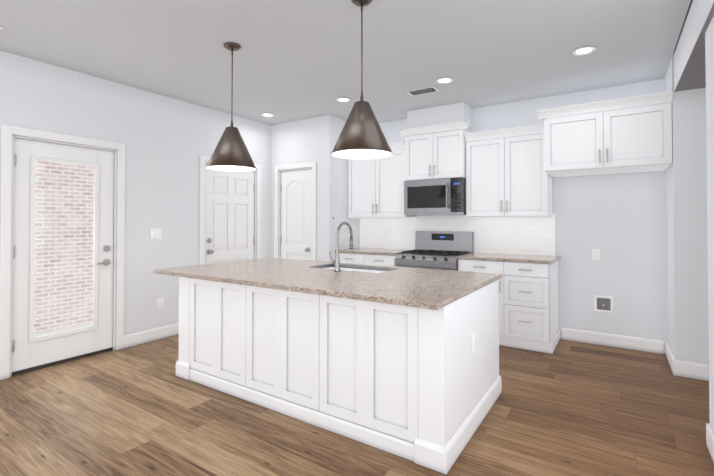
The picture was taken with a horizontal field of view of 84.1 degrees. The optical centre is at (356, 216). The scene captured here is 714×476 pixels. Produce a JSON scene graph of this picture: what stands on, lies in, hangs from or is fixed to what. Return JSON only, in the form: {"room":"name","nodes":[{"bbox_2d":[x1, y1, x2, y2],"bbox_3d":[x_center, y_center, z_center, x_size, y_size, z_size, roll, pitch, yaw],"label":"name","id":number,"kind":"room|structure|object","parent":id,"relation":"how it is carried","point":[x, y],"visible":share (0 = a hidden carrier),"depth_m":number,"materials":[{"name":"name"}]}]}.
{"room":"kitchen","nodes":[
{"label":"kitchen","id":0,"kind":"room"},
{"bbox_2d":[0,51,270,334],"bbox_3d":[-3.182,-0.016,3.077,0.120,2.740,8.520,0,-1,33],"label":"wall","id":1,"kind":"structure","parent":0,"point":[167,141],"depth_m":4.32,"materials":[{"name":"paint"}]},
{"bbox_2d":[0,125,124,379],"bbox_3d":[-2.742,0.302,3.728,0.138,2.121,0.987,0,-1,33],"label":"door frame","id":2,"kind":"structure","parent":1,"relation":"attached to","point":[9,134],"depth_m":3.38,"materials":[{"name":"white wood"}]},
{"bbox_2d":[12,138,113,375],"bbox_3d":[-2.727,0.345,3.711,0.133,2.033,0.823,0,-1,33],"label":"patio door","id":3,"kind":"structure","parent":1,"relation":"in","point":[30,352],"depth_m":3.63,"materials":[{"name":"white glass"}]},
{"bbox_2d":[124,323,178,347],"bbox_3d":[-2.178,1.307,4.470,0.014,0.130,0.892,0,-1,33],"label":"baseboard","id":4,"kind":"structure","parent":1,"relation":"attached to","point":[137,338],"depth_m":4.33,"materials":[{"name":"white wood"}]},
{"bbox_2d":[151,229,161,238],"bbox_3d":[-2.231,0.196,4.404,0.013,0.118,0.118,0,-1,33],"label":"switch plate","id":5,"kind":"object","parent":1,"relation":"attached to","point":[156,233],"visible":1,"depth_m":4.40,"materials":[{"name":"white plastic"}]},
{"bbox_2d":[157,297,163,308],"bbox_3d":[-2.204,0.971,4.438,0.010,0.115,0.072,0,-1,33],"label":"electrical outlet","id":6,"kind":"object","parent":1,"relation":"attached to","point":[160,302],"visible":1,"depth_m":4.44,"materials":[{"name":"white plastic"}]},
{"bbox_2d":[205,164,254,263],"bbox_3d":[-1.669,0.357,5.282,0.110,2.030,0.828,0,-1,33],"label":"door","id":7,"kind":"structure","parent":1,"relation":"in","point":[229,217],"depth_m":5.26,"materials":[{"name":"white wood"}]},
{"bbox_2d":[199,155,260,264],"bbox_3d":[-1.710,0.319,5.302,0.138,2.128,0.992,0,-1,33],"label":"door frame","id":8,"kind":"structure","parent":1,"relation":"attached to","point":[204,160],"depth_m":4.94,"materials":[{"name":"white wood"}]},
{"bbox_2d":[271,115,359,261],"bbox_3d":[-0.616,0.020,5.890,1.085,2.740,0.760,0,-1,33],"label":"wall","id":9,"kind":"structure","parent":0,"point":[308,140],"depth_m":5.46,"materials":[{"name":"paint"}]},
{"bbox_2d":[274,161,316,260],"bbox_3d":[-0.849,0.320,5.646,0.776,2.133,0.138,0,-1,33],"label":"door frame","id":10,"kind":"structure","parent":9,"relation":"attached to","point":[307,165],"depth_m":5.70,"materials":[{"name":"white wood"}]},
{"bbox_2d":[280,169,311,260],"bbox_3d":[-0.879,0.359,5.610,0.612,2.035,0.105,0,-1,33],"label":"pantry door","id":11,"kind":"structure","parent":9,"relation":"in","point":[296,214],"depth_m":5.62,"materials":[{"name":"white wood"}]},
{"bbox_2d":[0,0,690,125],"bbox_3d":[-1.218,-1.462,1.807,4.820,0.120,8.520,0,-1,33],"label":"ceiling","id":12,"kind":"structure","parent":0,"point":[295,60],"depth_m":3.24,"materials":[{"name":"paint"}]},
{"bbox_2d":[206,42,256,171],"bbox_3d":[-1.012,-0.884,3.201,0.394,1.000,0.394,0,-1,33],"label":"pendant lamp","id":13,"kind":"object","parent":12,"relation":"hanging from","point":[231,153],"visible":1,"depth_m":3.12,"materials":[{"name":"brown metal"}]},
{"bbox_2d":[261,113,273,116],"bbox_3d":[-1.191,-1.353,5.275,0.176,0.009,0.176,0,-1,33],"label":"recessed light","id":14,"kind":"object","parent":12,"relation":"in","point":[267,114],"visible":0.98,"depth_m":5.26,"materials":[{"name":"white"}]},
{"bbox_2d":[336,97,350,101],"bbox_3d":[-0.158,-1.361,4.620,0.176,0.009,0.176,0,-1,33],"label":"recessed light","id":15,"kind":"object","parent":12,"relation":"in","point":[343,99],"visible":0.96,"depth_m":4.61,"materials":[{"name":"white"}]},
{"bbox_2d":[331,0,392,159],"bbox_3d":[0.031,-0.893,2.529,0.394,1.000,0.394,0,-1,33],"label":"pendant lamp","id":16,"kind":"object","parent":12,"relation":"hanging from","point":[361,136],"visible":1,"depth_m":2.44,"materials":[{"name":"brown metal"}]},
{"bbox_2d":[406,86,439,95],"bbox_3d":[0.717,-1.365,4.316,0.320,0.009,0.170,0,-1,33],"label":"ceiling vent","id":17,"kind":"object","parent":12,"relation":"in","point":[425,90],"visible":1,"depth_m":4.31,"materials":[{"name":"grey metal"}]},
{"bbox_2d":[436,77,453,83],"bbox_3d":[0.885,-1.369,3.990,0.176,0.009,0.176,0,-1,33],"label":"recessed light","id":18,"kind":"object","parent":12,"relation":"in","point":[444,80],"visible":1,"depth_m":3.99,"materials":[{"name":"white"}]},
{"bbox_2d":[572,46,595,55],"bbox_3d":[1.891,-1.378,3.294,0.176,0.009,0.176,0,-1,33],"label":"recessed light","id":19,"kind":"object","parent":12,"relation":"in","point":[584,50],"visible":0.98,"depth_m":3.29,"materials":[{"name":"white"}]},
{"bbox_2d":[0,334,713,475],"bbox_3d":[-0.243,1.359,1.131,7.510,0.060,8.880,0,-1,33],"label":"floor","id":20,"kind":"structure","parent":0,"point":[570,408],"depth_m":2.54,"materials":[{"name":"brown wood"}]},
{"bbox_2d":[176,278,501,473],"bbox_3d":[-0.213,0.924,3.221,2.407,0.864,1.200,0,-1,33],"label":"kitchen island","id":21,"kind":"object","parent":20,"relation":"on","point":[403,362],"depth_m":2.50,"materials":[{"name":"white wood"}]},
{"bbox_2d":[153,262,484,309],"bbox_3d":[-0.443,0.475,3.095,2.605,0.032,0.876,0,-1,33],"label":"island countertop","id":22,"kind":"structure","parent":21,"relation":"on","point":[359,285],"depth_m":2.76,"materials":[{"name":"beige stone"}]},
{"bbox_2d":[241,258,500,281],"bbox_3d":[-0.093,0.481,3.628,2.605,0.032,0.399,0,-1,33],"label":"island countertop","id":23,"kind":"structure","parent":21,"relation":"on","point":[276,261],"depth_m":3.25,"materials":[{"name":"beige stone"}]},
{"bbox_2d":[329,222,352,270],"bbox_3d":[-0.136,0.254,3.461,0.121,0.418,0.258,0,-1,33],"label":"faucet","id":24,"kind":"object","parent":23,"relation":"on","point":[336,261],"visible":1,"depth_m":3.36,"materials":[{"name":"silver metal"}]},
{"bbox_2d":[321,262,400,273],"bbox_3d":[-0.033,0.583,3.587,0.759,0.228,0.399,0,-1,33],"label":"sink","id":25,"kind":"object","parent":23,"relation":"in","point":[328,265],"depth_m":3.72,"materials":[{"name":"silver metal"}]},
{"bbox_2d":[335,248,409,265],"bbox_3d":[0.253,0.921,5.368,0.922,0.925,0.658,0,-1,33],"label":"base cabinet","id":26,"kind":"object","parent":20,"relation":"on","point":[377,256],"visible":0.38,"depth_m":5.13,"materials":[{"name":"white wood"}]},
{"bbox_2d":[395,231,473,270],"bbox_3d":[0.946,0.784,4.875,0.772,1.185,0.722,0,-1,33],"label":"range","id":27,"kind":"object","parent":20,"relation":"on","point":[441,250],"visible":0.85,"depth_m":4.94,"materials":[{"name":"silver metal"}]},
{"bbox_2d":[457,252,559,353],"bbox_3d":[1.695,0.908,4.422,0.968,0.925,0.658,0,-1,33],"label":"base cabinet","id":28,"kind":"object","parent":20,"relation":"on","point":[528,305],"visible":0.79,"depth_m":4.09,"materials":[{"name":"white wood"}]},
{"bbox_2d":[407,102,471,134],"bbox_3d":[1.055,-1.236,5.067,0.750,0.250,0.330,0,-1,33],"label":"soffit","id":29,"kind":"structure","parent":0,"point":[457,112],"depth_m":4.91,"materials":[{"name":"paint"}]},
{"bbox_2d":[379,79,666,340],"bbox_3d":[2.061,-0.056,4.661,7.150,2.860,0.120,0,-1,33],"label":"wall","id":30,"kind":"structure","parent":0,"point":[618,221],"depth_m":4.20,"materials":[{"name":"paint"}]},
{"bbox_2d":[348,148,416,217],"bbox_3d":[0.342,-0.433,5.522,0.922,0.895,0.330,0,-1,33],"label":"upper cabinet","id":31,"kind":"object","parent":30,"relation":"attached to","point":[375,186],"depth_m":5.36,"materials":[{"name":"white wood"}]},
{"bbox_2d":[399,120,470,180],"bbox_3d":[1.025,-0.784,5.016,0.884,0.655,0.435,0,-1,33],"label":"upper cabinet","id":32,"kind":"object","parent":30,"relation":"attached to","point":[439,154],"visible":0.96,"depth_m":4.85,"materials":[{"name":"white wood"}]},
{"bbox_2d":[404,178,465,215],"bbox_3d":[1.019,-0.234,4.999,0.772,0.435,0.456,0,-1,33],"label":"microwave","id":33,"kind":"object","parent":32,"relation":"attached to","point":[437,197],"visible":1,"depth_m":4.83,"materials":[{"name":"silver metal"}]},
{"bbox_2d":[360,214,554,255],"bbox_3d":[1.142,0.236,5.184,2.624,0.510,0.008,0,-1,33],"label":"tile backsplash","id":34,"kind":"structure","parent":30,"relation":"attached to","point":[493,235],"depth_m":4.93,"materials":[{"name":"white tile"}]},
{"bbox_2d":[465,132,551,217],"bbox_3d":[1.753,-0.444,4.596,0.892,0.895,0.330,0,-1,33],"label":"upper cabinet","id":35,"kind":"object","parent":30,"relation":"attached to","point":[507,176],"depth_m":4.44,"materials":[{"name":"white wood"}]},
{"bbox_2d":[592,249,599,259],"bbox_3d":[2.565,0.412,4.247,0.072,0.115,0.010,0,-1,33],"label":"outlet","id":36,"kind":"object","parent":30,"relation":"attached to","point":[595,254],"visible":1,"depth_m":4.24,"materials":[{"name":"white plastic"}]},
{"bbox_2d":[594,295,612,312],"bbox_3d":[2.615,0.931,4.195,0.170,0.170,0.030,0,-1,33],"label":"outlet box","id":37,"kind":"object","parent":30,"relation":"attached to","point":[603,303],"visible":1,"depth_m":4.20,"materials":[{"name":"white plastic"}]},
{"bbox_2d":[537,91,672,176],"bbox_3d":[2.431,-0.755,3.943,1.067,0.610,0.685,0,-1,33],"label":"upper cabinet","id":38,"kind":"object","parent":30,"relation":"attached to","point":[635,139],"visible":1,"depth_m":3.67,"materials":[{"name":"white wood"}]},
{"bbox_2d":[561,327,664,353],"bbox_3d":[2.674,1.303,4.161,0.935,0.130,0.014,0,-1,33],"label":"baseboard","id":39,"kind":"structure","parent":30,"relation":"attached to","point":[606,339],"depth_m":4.14,"materials":[{"name":"white wood"}]},
{"bbox_2d":[665,52,704,363],"bbox_3d":[3.820,-0.061,3.059,2.210,2.830,0.630,0,-1,33],"label":"wall","id":40,"kind":"structure","parent":0,"point":[690,240],"depth_m":3.36,"materials":[{"name":"paint"}]},
{"bbox_2d":[664,341,673,369],"bbox_3d":[2.890,1.296,3.651,0.014,0.130,0.570,0,-1,33],"label":"baseboard","id":41,"kind":"structure","parent":40,"relation":"attached to","point":[668,352],"depth_m":3.70,"materials":[{"name":"white wood"}]},
{"bbox_2d":[671,358,708,380],"bbox_3d":[3.637,1.285,2.776,2.224,0.130,0.014,0,-1,33],"label":"baseboard","id":42,"kind":"structure","parent":40,"relation":"attached to","point":[699,371],"depth_m":3.32,"materials":[{"name":"white wood"}]},
{"bbox_2d":[674,0,713,91],"bbox_3d":[1.570,-1.337,-0.473,2.320,0.430,7.770,0,-1,33],"label":"soffit","id":43,"kind":"structure","parent":0,"point":[689,64],"depth_m":2.76,"materials":[{"name":"grey paint"}]},
{"bbox_2d":[701,15,713,432],"bbox_3d":[0.326,0.094,-0.428,0.120,2.430,6.510,0,-1,33],"label":"wall","id":44,"kind":"structure","parent":0,"point":[707,94],"depth_m":2.29,"materials":[{"name":"paint"}]},
{"bbox_2d":[706,423,713,462],"bbox_3d":[0.301,1.245,-0.346,0.025,0.130,6.404,0,-1,33],"label":"baseboard","id":45,"kind":"structure","parent":44,"relation":"attached to","point":[709,433],"depth_m":2.24,"materials":[{"name":"white wood"}]},
{"label":"outside","id":46,"kind":"structure","parent":0,"visible":0},
{"bbox_2d":[34,323,92,336],"bbox_3d":[-3.993,1.423,4.560,2.879,0.060,5.500,0,-1,33],"label":"ground","id":47,"kind":"structure","parent":46,"point":[58,330],"depth_m":4.84,"materials":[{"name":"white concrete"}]},
{"bbox_2d":[34,161,93,333],"bbox_3d":[-3.929,-0.216,4.658,0.100,3.220,4.700,0,-1,33],"label":"brick wall","id":48,"kind":"structure","parent":47,"relation":"on","point":[79,232],"depth_m":4.95,"materials":[{"name":"white brick"}]}
]}

